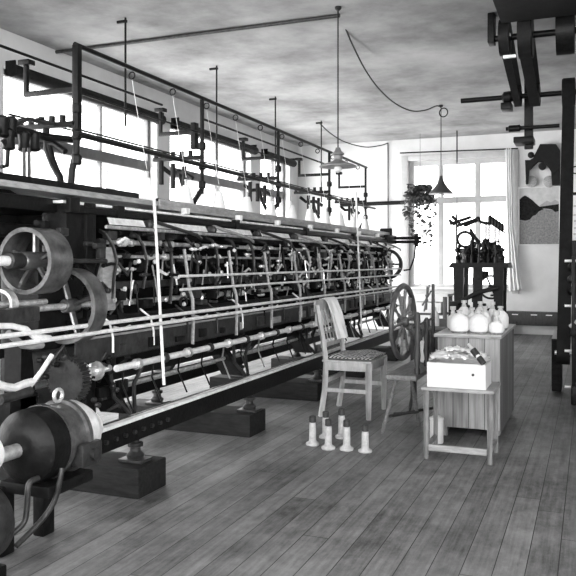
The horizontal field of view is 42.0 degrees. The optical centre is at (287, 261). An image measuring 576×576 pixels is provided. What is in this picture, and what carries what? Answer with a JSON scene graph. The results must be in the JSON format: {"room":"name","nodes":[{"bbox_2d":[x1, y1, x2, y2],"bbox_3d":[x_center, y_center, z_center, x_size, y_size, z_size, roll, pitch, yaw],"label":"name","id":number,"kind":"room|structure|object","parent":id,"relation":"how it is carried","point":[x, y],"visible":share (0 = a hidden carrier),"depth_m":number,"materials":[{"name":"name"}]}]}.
{"room":"factory floor","nodes":[
{"label":"factory floor","id":0,"kind":"room"},
{"bbox_2d":[0,28,297,218],"bbox_3d":[-3.030,-0.500,6.933,0.280,3.500,17.160,0,0,22],"label":"wall","id":1,"kind":"structure","parent":0,"point":[187,112],"depth_m":9.86,"materials":[{"name":"paint"}]},
{"bbox_2d":[4,69,149,186],"bbox_3d":[-2.282,-0.405,8.556,0.265,3.010,2.770,0,0,22],"label":"window","id":2,"kind":"structure","parent":1,"relation":"in","point":[97,155],"depth_m":8.89,"materials":[{"name":"paint"}]},
{"bbox_2d":[5,60,165,124],"bbox_3d":[-2.160,-1.868,8.508,0.154,0.163,2.730,0,0,22],"label":"roller blind","id":3,"kind":"object","parent":2,"relation":"attached to","point":[13,70],"visible":0.82,"depth_m":7.97,"materials":[{"name":"metal"}]},
{"bbox_2d":[170,124,244,210],"bbox_3d":[-1.155,-0.405,11.353,0.265,3.010,2.600,0,0,22],"label":"window","id":4,"kind":"structure","parent":1,"relation":"in","point":[210,180],"depth_m":11.72,"materials":[{"name":"paint"}]},
{"bbox_2d":[171,117,258,154],"bbox_3d":[-1.034,-1.868,11.305,0.154,0.163,2.560,0,0,22],"label":"roller blind","id":5,"kind":"object","parent":4,"relation":"attached to","point":[173,120],"visible":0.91,"depth_m":11.21,"materials":[{"name":"metal"}]},
{"bbox_2d":[261,159,283,216],"bbox_3d":[-0.268,-0.405,13.556,0.265,3.010,1.350,0,0,22],"label":"window","id":6,"kind":"structure","parent":1,"relation":"in","point":[273,192],"depth_m":14.04,"materials":[{"name":"paint"}]},
{"bbox_2d":[261,149,296,166],"bbox_3d":[-0.147,-1.868,13.508,0.154,0.163,1.310,0,0,22],"label":"roller blind","id":7,"kind":"object","parent":1,"relation":"attached to","point":[291,162],"visible":0.7,"depth_m":13.51,"materials":[{"name":"fabric"}]},
{"bbox_2d":[0,327,575,575],"bbox_3d":[0.653,1.300,5.450,8.220,0.100,17.160,0,0,22],"label":"floor","id":8,"kind":"structure","parent":0,"point":[269,502],"depth_m":3.90,"materials":[{"name":"wood"}]},
{"bbox_2d":[0,490,14,575],"bbox_3d":[-1.210,1.052,2.859,0.300,0.395,0.320,0,0,22],"label":"wheel","id":9,"kind":"object","parent":8,"relation":"on","point":[7,519],"visible":1,"depth_m":2.85,"materials":[{"name":"grey metal"}]},
{"bbox_2d":[0,387,102,557],"bbox_3d":[-1.079,0.904,3.162,0.365,0.691,0.860,0,0,22],"label":"motor","id":10,"kind":"object","parent":8,"relation":"on","point":[46,449],"visible":0.98,"depth_m":3.15,"materials":[{"name":"black metal"}]},
{"bbox_2d":[0,451,165,498],"bbox_3d":[-1.267,1.170,4.283,1.150,0.160,0.280,0,0,22],"label":"block","id":11,"kind":"object","parent":8,"relation":"on","point":[111,477],"visible":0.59,"depth_m":4.02,"materials":[{"name":"wood"}]},
{"bbox_2d":[119,399,264,437],"bbox_3d":[-0.733,1.170,5.663,1.110,0.160,0.280,0,0,22],"label":"block","id":12,"kind":"object","parent":8,"relation":"on","point":[225,420],"visible":0.62,"depth_m":5.44,"materials":[{"name":"wood"}]},
{"bbox_2d":[210,374,321,401],"bbox_3d":[-0.189,1.170,7.040,1.090,0.160,0.280,0,0,22],"label":"block","id":13,"kind":"object","parent":8,"relation":"on","point":[296,388],"visible":0.46,"depth_m":6.82,"materials":[{"name":"grey wood"}]},
{"bbox_2d":[0,42,420,463],"bbox_3d":[-0.345,-0.076,6.121,1.114,2.325,8.699,0,0,22],"label":"machine","id":14,"kind":"object","parent":13,"relation":"on","point":[99,286],"visible":0.97,"depth_m":4.60,"materials":[{"name":"black metal"}]},
{"bbox_2d":[139,171,152,199],"bbox_3d":[-0.899,-0.477,4.782,0.114,0.202,0.116,0,0,22],"label":"cone","id":15,"kind":"object","parent":14,"relation":"on","point":[145,193],"visible":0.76,"depth_m":4.75,"materials":[{"name":"white fabric"}]},
{"bbox_2d":[179,179,193,203],"bbox_3d":[-0.712,-0.477,5.246,0.114,0.202,0.116,0,0,22],"label":"cone","id":16,"kind":"object","parent":14,"relation":"on","point":[186,195],"visible":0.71,"depth_m":5.21,"materials":[{"name":"white fabric"}]},
{"bbox_2d":[212,186,225,207],"bbox_3d":[-0.525,-0.477,5.710,0.114,0.202,0.116,0,0,22],"label":"cone","id":17,"kind":"object","parent":14,"relation":"on","point":[218,201],"visible":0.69,"depth_m":5.68,"materials":[{"name":"white fabric"}]},
{"bbox_2d":[241,192,252,211],"bbox_3d":[-0.339,-0.477,6.173,0.114,0.202,0.116,0,0,22],"label":"cone","id":18,"kind":"object","parent":14,"relation":"on","point":[246,205],"visible":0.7,"depth_m":6.14,"materials":[{"name":"white fabric"}]},
{"bbox_2d":[265,197,276,215],"bbox_3d":[-0.152,-0.477,6.637,0.114,0.202,0.116,0,0,22],"label":"cone","id":19,"kind":"object","parent":14,"relation":"on","point":[270,210],"visible":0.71,"depth_m":6.61,"materials":[{"name":"white fabric"}]},
{"bbox_2d":[287,201,296,218],"bbox_3d":[0.035,-0.477,7.101,0.114,0.202,0.116,0,0,22],"label":"cone","id":20,"kind":"object","parent":14,"relation":"on","point":[291,213],"visible":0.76,"depth_m":7.07,"materials":[{"name":"white fabric"}]},
{"bbox_2d":[305,205,314,221],"bbox_3d":[0.222,-0.477,7.565,0.114,0.202,0.116,0,0,22],"label":"cone","id":21,"kind":"object","parent":14,"relation":"on","point":[309,215],"visible":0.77,"depth_m":7.53,"materials":[{"name":"white fabric"}]},
{"bbox_2d":[321,208,330,223],"bbox_3d":[0.408,-0.477,8.028,0.114,0.202,0.116,0,0,22],"label":"cone","id":22,"kind":"object","parent":14,"relation":"on","point":[326,218],"visible":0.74,"depth_m":8.00,"materials":[{"name":"white fabric"}]},
{"bbox_2d":[336,211,344,225],"bbox_3d":[0.595,-0.477,8.492,0.114,0.202,0.116,0,0,22],"label":"cone","id":23,"kind":"object","parent":14,"relation":"on","point":[340,221],"visible":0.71,"depth_m":8.46,"materials":[{"name":"white fabric"}]},
{"bbox_2d":[349,214,356,227],"bbox_3d":[0.782,-0.477,8.956,0.114,0.202,0.116,0,0,22],"label":"cone","id":24,"kind":"object","parent":14,"relation":"on","point":[353,219],"visible":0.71,"depth_m":8.92,"materials":[{"name":"white fabric"}]},
{"bbox_2d":[361,216,368,228],"bbox_3d":[0.969,-0.477,9.420,0.114,0.202,0.116,0,0,22],"label":"cone","id":25,"kind":"object","parent":14,"relation":"on","point":[365,225],"visible":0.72,"depth_m":9.39,"materials":[{"name":"white fabric"}]},
{"bbox_2d":[306,415,318,446],"bbox_3d":[0.168,1.150,5.123,0.094,0.200,0.094,0,0,22],"label":"bobbin","id":26,"kind":"object","parent":8,"relation":"on","point":[312,441],"visible":1,"depth_m":5.10,"materials":[{"name":"white wood"}]},
{"bbox_2d":[271,356,364,377],"bbox_3d":[0.364,1.170,8.413,1.090,0.160,0.280,0,0,22],"label":"block","id":27,"kind":"object","parent":8,"relation":"on","point":[283,359],"visible":0.33,"depth_m":8.31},
{"bbox_2d":[319,411,328,438],"bbox_3d":[0.267,1.155,5.327,0.094,0.190,0.094,0,0,32],"label":"bobbin","id":28,"kind":"object","parent":8,"relation":"on","point":[325,414],"visible":0.63,"depth_m":5.31,"materials":[{"name":"white wood"}]},
{"bbox_2d":[321,419,334,450],"bbox_3d":[0.269,1.150,5.013,0.094,0.200,0.094,0,0,-18],"label":"bobbin","id":29,"kind":"object","parent":8,"relation":"on","point":[327,446],"visible":1,"depth_m":4.99,"materials":[{"name":"white wood"}]},
{"bbox_2d":[335,408,344,438],"bbox_3d":[0.381,1.145,5.327,0.094,0.210,0.094,0,0,-8],"label":"bobbin","id":30,"kind":"object","parent":8,"relation":"on","point":[341,411],"visible":0.7,"depth_m":5.31,"materials":[{"name":"white wood"}]},
{"bbox_2d":[340,419,353,451],"bbox_3d":[0.390,1.150,4.987,0.094,0.200,0.094,0,0,42],"label":"bobbin","id":31,"kind":"object","parent":8,"relation":"on","point":[346,447],"visible":1,"depth_m":4.96,"materials":[{"name":"white wood"}]},
{"bbox_2d":[314,300,386,420],"bbox_3d":[0.516,0.787,6.228,0.511,0.934,0.532,0,0,22],"label":"wooden chair","id":32,"kind":"object","parent":8,"relation":"on","point":[342,365],"visible":0.84,"depth_m":6.06,"materials":[{"name":"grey wood"}]},
{"bbox_2d":[315,297,347,339],"bbox_3d":[0.380,0.474,6.415,0.243,0.344,0.328,0,0,22],"label":"draped cloth","id":33,"kind":"object","parent":32,"relation":"on","point":[337,317],"visible":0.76,"depth_m":6.38,"materials":[{"name":"white fabric"}]},
{"bbox_2d":[327,349,385,359],"bbox_3d":[0.567,0.755,6.208,0.386,0.038,0.485,0,0,22],"label":"seat pad","id":34,"kind":"object","parent":32,"relation":"on","point":[366,354],"visible":1,"depth_m":6.08,"materials":[{"name":"fabric"}]},
{"bbox_2d":[316,344,399,360],"bbox_3d":[0.909,1.170,9.767,1.090,0.160,0.280,0,0,22],"label":"block","id":35,"kind":"object","parent":8,"relation":"on","point":[390,356],"visible":0.14,"depth_m":9.51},
{"bbox_2d":[358,425,371,453],"bbox_3d":[0.508,1.162,4.934,0.094,0.176,0.094,0,0,1],"label":"bobbin","id":36,"kind":"object","parent":8,"relation":"on","point":[364,449],"visible":1,"depth_m":4.91,"materials":[{"name":"white wood"}]},
{"bbox_2d":[381,283,434,433],"bbox_3d":[0.963,0.708,5.746,0.345,1.090,1.039,0,0,22],"label":"wheel","id":37,"kind":"object","parent":8,"relation":"on","point":[412,371],"visible":0.94,"depth_m":5.69,"materials":[{"name":"grey wood"}]},
{"bbox_2d":[420,337,423,362],"bbox_3d":[1.077,0.693,5.927,0.066,0.200,0.066,0,0,22],"label":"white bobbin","id":38,"kind":"object","parent":37,"relation":"on","point":[422,340],"visible":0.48,"depth_m":5.91,"materials":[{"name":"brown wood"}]},
{"bbox_2d":[401,292,453,338],"bbox_3d":[2.270,0.880,12.238,0.770,0.740,0.600,0,0,22],"label":"side table","id":39,"kind":"object","parent":8,"relation":"on","point":[445,313],"visible":0.49,"depth_m":12.03,"materials":[{"name":"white wood"}]},
{"bbox_2d":[407,311,449,315],"bbox_3d":[2.270,0.835,12.238,0.670,0.030,0.500,0,0,22],"label":"shelf","id":40,"kind":"object","parent":39,"relation":"attached to","point":[445,313],"depth_m":12.00,"materials":[{"name":"white wood"}]},
{"bbox_2d":[416,301,442,312],"bbox_3d":[2.298,0.734,12.200,0.450,0.168,0.350,0,0,22],"label":"box","id":41,"kind":"object","parent":39,"relation":"on","point":[439,305],"visible":0.47,"depth_m":12.04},
{"bbox_2d":[409,319,447,395],"bbox_3d":[1.530,0.920,7.307,0.500,0.660,1.000,0,0,22],"label":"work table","id":42,"kind":"object","parent":8,"relation":"on","point":[442,322],"visible":0.09,"depth_m":6.93,"materials":[{"name":"grey wood"}]},
{"bbox_2d":[430,307,438,325],"bbox_3d":[1.355,0.502,6.925,0.083,0.175,0.084,0,0,22],"label":"bottle","id":43,"kind":"object","parent":42,"relation":"on","point":[436,312],"visible":0.48,"depth_m":6.89,"materials":[{"name":"white ceramic"}]},
{"bbox_2d":[429,415,443,443],"bbox_3d":[1.029,1.157,5.191,0.098,0.185,0.098,0,0,22],"label":"jar","id":44,"kind":"object","parent":8,"relation":"on","point":[440,418],"visible":0.72,"depth_m":5.16,"materials":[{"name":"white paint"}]},
{"bbox_2d":[421,382,500,464],"bbox_3d":[1.121,1.021,4.845,0.450,0.458,0.375,0,0,22],"label":"wooden stool","id":45,"kind":"object","parent":8,"relation":"on","point":[492,392],"visible":0.93,"depth_m":4.74,"materials":[{"name":"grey wood"}]},
{"bbox_2d":[427,358,490,389],"bbox_3d":[1.106,0.715,4.836,0.364,0.155,0.292,0,0,22],"label":"box","id":46,"kind":"object","parent":45,"relation":"on","point":[459,373],"visible":0.94,"depth_m":4.71,"materials":[{"name":"white"}]},
{"bbox_2d":[429,352,489,360],"bbox_3d":[1.107,0.605,4.837,0.346,0.042,0.276,0,0,22],"label":"crumpled paper","id":47,"kind":"object","parent":46,"relation":"in","point":[460,353],"visible":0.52,"depth_m":4.75,"materials":[{"name":"white paper"}]},
{"bbox_2d":[430,352,452,358],"bbox_3d":[0.981,0.599,4.806,0.140,0.032,0.121,0,0,11],"label":"crumpled paper","id":48,"kind":"object","parent":47,"relation":"on","point":[434,355],"visible":0.91,"depth_m":4.77,"materials":[{"name":"white paper"}]},
{"bbox_2d":[431,350,453,353],"bbox_3d":[1.033,0.592,4.920,0.150,0.035,0.140,0,0,30],"label":"crumpled paper","id":49,"kind":"object","parent":47,"relation":"on","point":[437,351],"visible":0.66,"depth_m":4.88,"materials":[{"name":"white paper"}]},
{"bbox_2d":[447,353,471,359],"bbox_3d":[1.095,0.599,4.766,0.132,0.040,0.122,0,0,39],"label":"crumpled paper","id":50,"kind":"object","parent":47,"relation":"on","point":[454,354],"visible":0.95,"depth_m":4.74,"materials":[{"name":"white paper"}]},
{"bbox_2d":[451,348,470,353],"bbox_3d":[1.132,0.573,4.886,0.141,0.033,0.140,0,0,-1],"label":"crumpled paper","id":51,"kind":"object","parent":47,"relation":"on","point":[468,350],"visible":0.42,"depth_m":4.83,"materials":[{"name":"white paper"}]},
{"bbox_2d":[441,345,465,351],"bbox_3d":[1.067,0.557,4.831,0.132,0.038,0.102,0,0,-18],"label":"crumpled paper","id":52,"kind":"object","parent":51,"relation":"on","point":[449,348],"visible":1,"depth_m":4.80,"materials":[{"name":"white paper"}]},
{"bbox_2d":[467,343,485,364],"bbox_3d":[1.173,0.574,4.671,0.042,0.132,0.134,0,0,-39],"label":"spool","id":53,"kind":"object","parent":47,"relation":"on","point":[474,351],"visible":1,"depth_m":4.65,"materials":[{"name":"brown wood"}]},
{"bbox_2d":[468,351,486,357],"bbox_3d":[1.226,0.598,4.864,0.120,0.038,0.120,0,0,16],"label":"crumpled paper","id":54,"kind":"object","parent":47,"relation":"on","point":[482,354],"visible":0.45,"depth_m":4.82,"materials":[{"name":"white paper"}]},
{"bbox_2d":[434,324,515,439],"bbox_3d":[1.468,0.882,5.801,0.470,0.735,1.100,0,0,22],"label":"cabinet","id":55,"kind":"object","parent":8,"relation":"on","point":[460,410],"visible":0.64,"depth_m":5.34,"materials":[{"name":"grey wood"}]},
{"bbox_2d":[447,306,455,329],"bbox_3d":[1.246,0.425,5.665,0.090,0.180,0.090,0,0,22],"label":"bottle","id":56,"kind":"object","parent":55,"relation":"on","point":[452,308],"visible":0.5,"depth_m":5.65,"materials":[{"name":"white ceramic"}]},
{"bbox_2d":[449,310,468,333],"bbox_3d":[1.246,0.432,5.449,0.144,0.165,0.144,0,0,22],"label":"bottle","id":57,"kind":"object","parent":55,"relation":"on","point":[458,322],"visible":1,"depth_m":5.40,"materials":[{"name":"white ceramic"}]},
{"bbox_2d":[459,300,469,315],"bbox_3d":[1.398,0.410,5.959,0.110,0.210,0.110,0,0,22],"label":"bottle","id":58,"kind":"object","parent":55,"relation":"on","point":[466,311],"visible":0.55,"depth_m":5.93,"materials":[{"name":"white ceramic"}]},
{"bbox_2d":[467,307,474,318],"bbox_3d":[1.396,0.430,5.690,0.090,0.170,0.090,0,0,22],"label":"bottle","id":59,"kind":"object","parent":55,"relation":"on","point":[471,309],"visible":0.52,"depth_m":5.67,"materials":[{"name":"white ceramic"}]},
{"bbox_2d":[474,301,482,313],"bbox_3d":[1.540,0.415,5.999,0.100,0.200,0.100,0,0,22],"label":"bottle","id":60,"kind":"object","parent":55,"relation":"on","point":[480,303],"visible":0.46,"depth_m":5.98,"materials":[{"name":"white ceramic"}]},
{"bbox_2d":[469,310,488,333],"bbox_3d":[1.375,0.432,5.397,0.140,0.165,0.140,0,0,22],"label":"bottle","id":61,"kind":"object","parent":55,"relation":"on","point":[478,323],"visible":1,"depth_m":5.34,"materials":[{"name":"white ceramic"}]},
{"bbox_2d":[482,306,490,322],"bbox_3d":[1.490,0.425,5.674,0.090,0.180,0.090,0,0,22],"label":"bottle","id":62,"kind":"object","parent":55,"relation":"on","point":[484,308],"visible":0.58,"depth_m":5.65,"materials":[{"name":"white ceramic"}]},
{"bbox_2d":[488,302,495,321],"bbox_3d":[1.616,0.415,5.925,0.090,0.200,0.090,0,0,22],"label":"bottle","id":63,"kind":"object","parent":55,"relation":"on","point":[492,307],"visible":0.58,"depth_m":5.91,"materials":[{"name":"white ceramic"}]},
{"bbox_2d":[489,310,504,334],"bbox_3d":[1.482,0.430,5.332,0.110,0.170,0.110,0,0,22],"label":"bottle","id":64,"kind":"object","parent":55,"relation":"on","point":[496,327],"visible":1,"depth_m":5.30,"materials":[{"name":"white ceramic"}]},
{"bbox_2d":[492,306,508,329],"bbox_3d":[1.612,0.425,5.690,0.120,0.180,0.120,0,0,22],"label":"bottle","id":65,"kind":"object","parent":55,"relation":"on","point":[503,317],"visible":0.59,"depth_m":5.65,"materials":[{"name":"white ceramic"}]},
{"bbox_2d":[448,214,512,312],"bbox_3d":[3.010,0.245,11.802,0.952,2.009,0.655,0,0,22],"label":"machine","id":66,"kind":"object","parent":8,"relation":"on","point":[491,254],"visible":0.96,"depth_m":11.62,"materials":[{"name":"black metal"}]},
{"bbox_2d":[552,240,575,404],"bbox_3d":[2.946,0.525,6.835,1.040,1.450,0.919,0,0,22],"label":"machine","id":67,"kind":"object","parent":8,"relation":"on","point":[557,369],"visible":0.85,"depth_m":6.78,"materials":[{"name":"black metal"}]},
{"bbox_2d":[0,0,575,145],"bbox_3d":[0.653,-2.325,5.450,8.220,0.150,17.160,0,0,22],"label":"ceiling","id":68,"kind":"structure","parent":0,"point":[420,54],"depth_m":8.21,"materials":[{"name":"paint"}]},
{"bbox_2d":[117,17,126,125],"bbox_3d":[-1.532,-1.750,6.923,0.105,1.000,0.024,0,0,22],"label":"hanging rod","id":69,"kind":"object","parent":68,"relation":"hanging from","point":[124,21],"visible":1,"depth_m":6.90,"materials":[{"name":"black metal"}]},
{"bbox_2d":[55,13,339,53],"bbox_3d":[-0.997,-2.230,7.376,3.160,0.034,0.036,0,0,22],"label":"conduit","id":70,"kind":"object","parent":68,"relation":"attached to","point":[332,16],"visible":1,"depth_m":7.26,"materials":[{"name":"grey metal"}]},
{"bbox_2d":[209,66,217,159],"bbox_3d":[-0.853,-1.710,8.612,0.105,1.080,0.024,0,0,22],"label":"hanging rod","id":71,"kind":"object","parent":68,"relation":"hanging from","point":[216,67],"visible":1,"depth_m":8.60,"materials":[{"name":"black metal"}]},
{"bbox_2d":[269,96,276,173],"bbox_3d":[-0.206,-1.725,10.216,0.105,1.050,0.024,0,0,22],"label":"hanging rod","id":72,"kind":"object","parent":68,"relation":"hanging from","point":[275,98],"visible":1,"depth_m":10.19,"materials":[{"name":"black metal"}]},
{"bbox_2d":[316,121,321,201],"bbox_3d":[0.496,-1.600,11.960,0.105,1.300,0.024,0,0,22],"label":"hanging rod","id":73,"kind":"object","parent":68,"relation":"hanging from","point":[321,121],"visible":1,"depth_m":11.94,"materials":[{"name":"black metal"}]},
{"bbox_2d":[320,124,387,147],"bbox_3d":[1.100,-2.138,12.971,0.207,0.174,2.349,0,0,35],"label":"wire","id":74,"kind":"object","parent":73,"relation":"hanging from","point":[320,124],"visible":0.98,"depth_m":13.09,"materials":[{"name":"black metal"}]},
{"bbox_2d":[319,6,356,172],"bbox_3d":[0.441,-1.519,6.614,0.330,1.462,0.330,0,0,22],"label":"pendant lamp","id":75,"kind":"object","parent":68,"relation":"hanging from","point":[337,164],"visible":1,"depth_m":6.61,"materials":[{"name":"grey metal"}]},
{"bbox_2d":[345,29,440,111],"bbox_3d":[1.184,-2.165,8.668,0.335,0.372,4.571,0,0,22],"label":"wire","id":76,"kind":"object","parent":68,"relation":"hanging from","point":[345,29],"visible":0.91,"depth_m":8.66,"materials":[{"name":"black metal"}]},
{"bbox_2d":[400,184,437,246],"bbox_3d":[2.303,-1.258,13.153,0.667,1.985,0.499,0,0,22],"label":"hanging plant","id":77,"kind":"object","parent":68,"relation":"hanging from","point":[419,193],"visible":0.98,"depth_m":13.06,"materials":[{"name":"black plant"}]},
{"bbox_2d":[429,105,452,197],"bbox_3d":[2.195,-1.588,10.759,0.350,1.324,0.350,0,0,22],"label":"pendant lamp","id":78,"kind":"object","parent":68,"relation":"hanging from","point":[440,189],"depth_m":10.69,"materials":[{"name":"metal"}]},
{"bbox_2d":[456,131,457,162],"bbox_3d":[2.895,-1.550,12.848,0.020,1.400,0.020,0,0,44],"label":"hanging rod","id":79,"kind":"object","parent":68,"relation":"hanging from","point":[456,131],"visible":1,"depth_m":12.84,"materials":[{"name":"black metal"}]},
{"bbox_2d":[513,81,534,149],"bbox_3d":[2.922,-1.727,7.739,1.121,1.047,0.300,0,0,22],"label":"hanger","id":80,"kind":"object","parent":68,"relation":"hanging from","point":[528,141],"visible":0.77,"depth_m":7.96,"materials":[{"name":"black metal"}]},
{"bbox_2d":[461,79,575,111],"bbox_3d":[2.884,-1.736,7.684,2.190,0.280,0.290,0,0,22],"label":"shaft","id":81,"kind":"object","parent":80,"relation":"hanging from","point":[506,97],"visible":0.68,"depth_m":7.86,"materials":[{"name":"black metal"}]},
{"bbox_2d":[500,22,521,106],"bbox_3d":[2.177,-1.908,7.284,0.070,0.556,1.472,0,0,22],"label":"belt","id":82,"kind":"object","parent":81,"relation":"attached to","point":[510,64],"visible":0.75,"depth_m":7.15,"materials":[{"name":"leather"}]},
{"bbox_2d":[518,20,540,106],"bbox_3d":[2.330,-1.923,7.206,0.100,0.606,1.522,0,0,22],"label":"belt","id":83,"kind":"object","parent":81,"relation":"attached to","point":[529,65],"visible":0.74,"depth_m":6.91,"materials":[{"name":"leather"}]},
{"bbox_2d":[557,77,574,364],"bbox_3d":[2.710,-0.473,7.296,0.118,2.818,1.175,0,0,23],"label":"belt","id":84,"kind":"object","parent":81,"relation":"hanging from","point":[568,108],"visible":0.9,"depth_m":7.13,"materials":[{"name":"leather"}]},
{"bbox_2d":[513,136,534,146],"bbox_3d":[2.494,-1.273,7.911,0.200,0.060,0.300,0,0,22],"label":"bearing","id":85,"kind":"object","parent":80,"relation":"attached to","point":[526,141],"depth_m":7.80,"materials":[{"name":"black metal"}]},
{"bbox_2d":[506,124,559,131],"bbox_3d":[2.547,-1.403,7.814,0.532,0.068,0.070,0,0,22],"label":"shaft","id":86,"kind":"object","parent":80,"relation":"attached to","point":[511,128],"visible":1,"depth_m":7.82,"materials":[{"name":"black metal"}]},
{"bbox_2d":[487,0,575,58],"bbox_3d":[2.287,-2.035,5.224,2.060,0.429,3.000,0,0,22],"label":"shaft","id":87,"kind":"object","parent":68,"relation":"hanging from","point":[564,11],"depth_m":6.39,"materials":[{"name":"black metal"}]},
{"bbox_2d":[298,129,575,325],"bbox_3d":[3.806,-0.500,13.280,7.660,3.500,0.280,0,0,22],"label":"wall","id":88,"kind":"structure","parent":0,"point":[538,264],"depth_m":13.81,"materials":[{"name":"paint"}]},
{"bbox_2d":[339,201,403,206],"bbox_3d":[1.556,-1.085,13.981,1.231,0.081,0.070,0,0,22],"label":"pipe","id":89,"kind":"object","parent":88,"relation":"attached to","point":[381,202],"visible":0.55,"depth_m":13.90,"materials":[{"name":"black metal"}]},
{"bbox_2d":[387,143,388,274],"bbox_3d":[1.852,-0.977,13.889,0.020,2.454,0.020,0,0,22],"label":"wire","id":90,"kind":"object","parent":88,"relation":"attached to","point":[388,143],"visible":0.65,"depth_m":13.88,"materials":[{"name":"grey metal"}]},
{"bbox_2d":[330,322,556,334],"bbox_3d":[3.750,1.175,13.140,7.660,0.150,0.020,0,0,22],"label":"baseboard","id":91,"kind":"structure","parent":88,"relation":"attached to","point":[519,329],"depth_m":12.97,"materials":[{"name":"white paint"}]},
{"bbox_2d":[400,148,517,153],"bbox_3d":[3.000,-1.970,13.291,2.065,0.059,0.024,0,0,22],"label":"curtain rod","id":92,"kind":"object","parent":88,"relation":"attached to","point":[500,148],"visible":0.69,"depth_m":13.30,"materials":[{"name":"black metal"}]},
{"bbox_2d":[505,148,521,290],"bbox_3d":[3.885,-0.725,12.922,0.288,2.470,0.049,0,0,22],"label":"curtain","id":93,"kind":"object","parent":92,"relation":"hanging from","point":[514,281],"visible":0.99,"depth_m":12.93,"materials":[{"name":"white fabric"}]},
{"bbox_2d":[409,157,508,289],"bbox_3d":[3.070,-0.680,13.460,1.840,2.340,0.265,0,0,22],"label":"window","id":94,"kind":"structure","parent":88,"relation":"in","point":[477,199],"depth_m":13.61,"materials":[{"name":"grey paint"}]},
{"bbox_2d":[401,150,518,293],"bbox_3d":[3.047,-0.700,13.418,2.070,2.500,0.030,0,0,22],"label":"trim","id":95,"kind":"structure","parent":88,"relation":"attached to","point":[515,153],"depth_m":13.47,"materials":[{"name":"grey paint"}]},
{"bbox_2d":[507,311,556,325],"bbox_3d":[4.262,1.050,12.800,1.055,0.400,0.228,0,0,22],"label":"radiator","id":96,"kind":"object","parent":88,"relation":"attached to","point":[532,318],"visible":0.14,"depth_m":12.73,"materials":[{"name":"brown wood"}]},
{"bbox_2d":[519,186,559,244],"bbox_3d":[4.320,-0.793,12.905,0.678,1.012,0.026,0,0,22],"label":"framed picture","id":97,"kind":"object","parent":88,"relation":"attached to","point":[539,206],"visible":0.91,"depth_m":12.90,"materials":[{"name":"paper"}]},
{"bbox_2d":[519,196,542,220],"bbox_3d":[4.205,-0.934,12.949,0.400,0.438,0.001,0,0,22],"label":"print","id":98,"kind":"object","parent":97,"relation":"attached to","point":[530,207],"depth_m":12.95},
{"bbox_2d":[519,209,558,243],"bbox_3d":[4.320,-0.609,12.905,0.646,0.603,0.001,0,0,22],"label":"print","id":99,"kind":"object","parent":97,"relation":"attached to","point":[536,226],"depth_m":12.90},
{"bbox_2d":[539,200,558,209],"bbox_3d":[4.440,-0.978,12.857,0.387,0.175,0.001,0,0,22],"label":"print","id":100,"kind":"object","parent":97,"relation":"on","point":[543,204],"depth_m":12.84},
{"bbox_2d":[541,204,558,211],"bbox_3d":[4.469,-0.920,12.844,0.323,0.136,0.001,0,0,22],"label":"print","id":101,"kind":"object","parent":97,"relation":"attached to","point":[544,207],"depth_m":12.84},
{"bbox_2d":[525,144,559,186],"bbox_3d":[4.340,-1.641,12.792,0.566,0.736,0.185,0,0,22],"label":"framed picture","id":102,"kind":"object","parent":88,"relation":"attached to","point":[548,154],"visible":1,"depth_m":12.75,"materials":[{"name":"paper"}]},
{"bbox_2d":[528,152,533,157],"bbox_3d":[4.156,-1.830,12.826,0.110,0.110,0.110,0,0,22],"label":"cup","id":103,"kind":"object","parent":102,"relation":"on","point":[531,155],"depth_m":12.79,"materials":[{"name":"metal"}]},
{"bbox_2d":[572,162,575,240],"bbox_3d":[4.920,-0.967,12.662,0.393,1.463,0.026,0,0,22],"label":"notice","id":104,"kind":"object","parent":88,"relation":"attached to","point":[574,180],"visible":0.42,"depth_m":12.70,"materials":[{"name":"white paper"}]},
{"label":"outside","id":105,"kind":"structure","parent":0,"visible":0},
{"bbox_2d":[4,122,138,190],"bbox_3d":[-13.610,-0.450,37.146,5.600,13.400,19.347,0,0,22],"label":"house","id":106,"kind":"structure","parent":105,"point":[85,174],"depth_m":36.85,"materials":[{"name":"grey"}]},
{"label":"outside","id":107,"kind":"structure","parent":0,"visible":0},
{"bbox_2d":[68,131,269,209],"bbox_3d":[-8.446,-0.950,58.003,5.600,14.400,25.900,0,0,22],"label":"house","id":108,"kind":"structure","parent":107,"point":[124,176],"depth_m":52.54,"materials":[{"name":"grey"}]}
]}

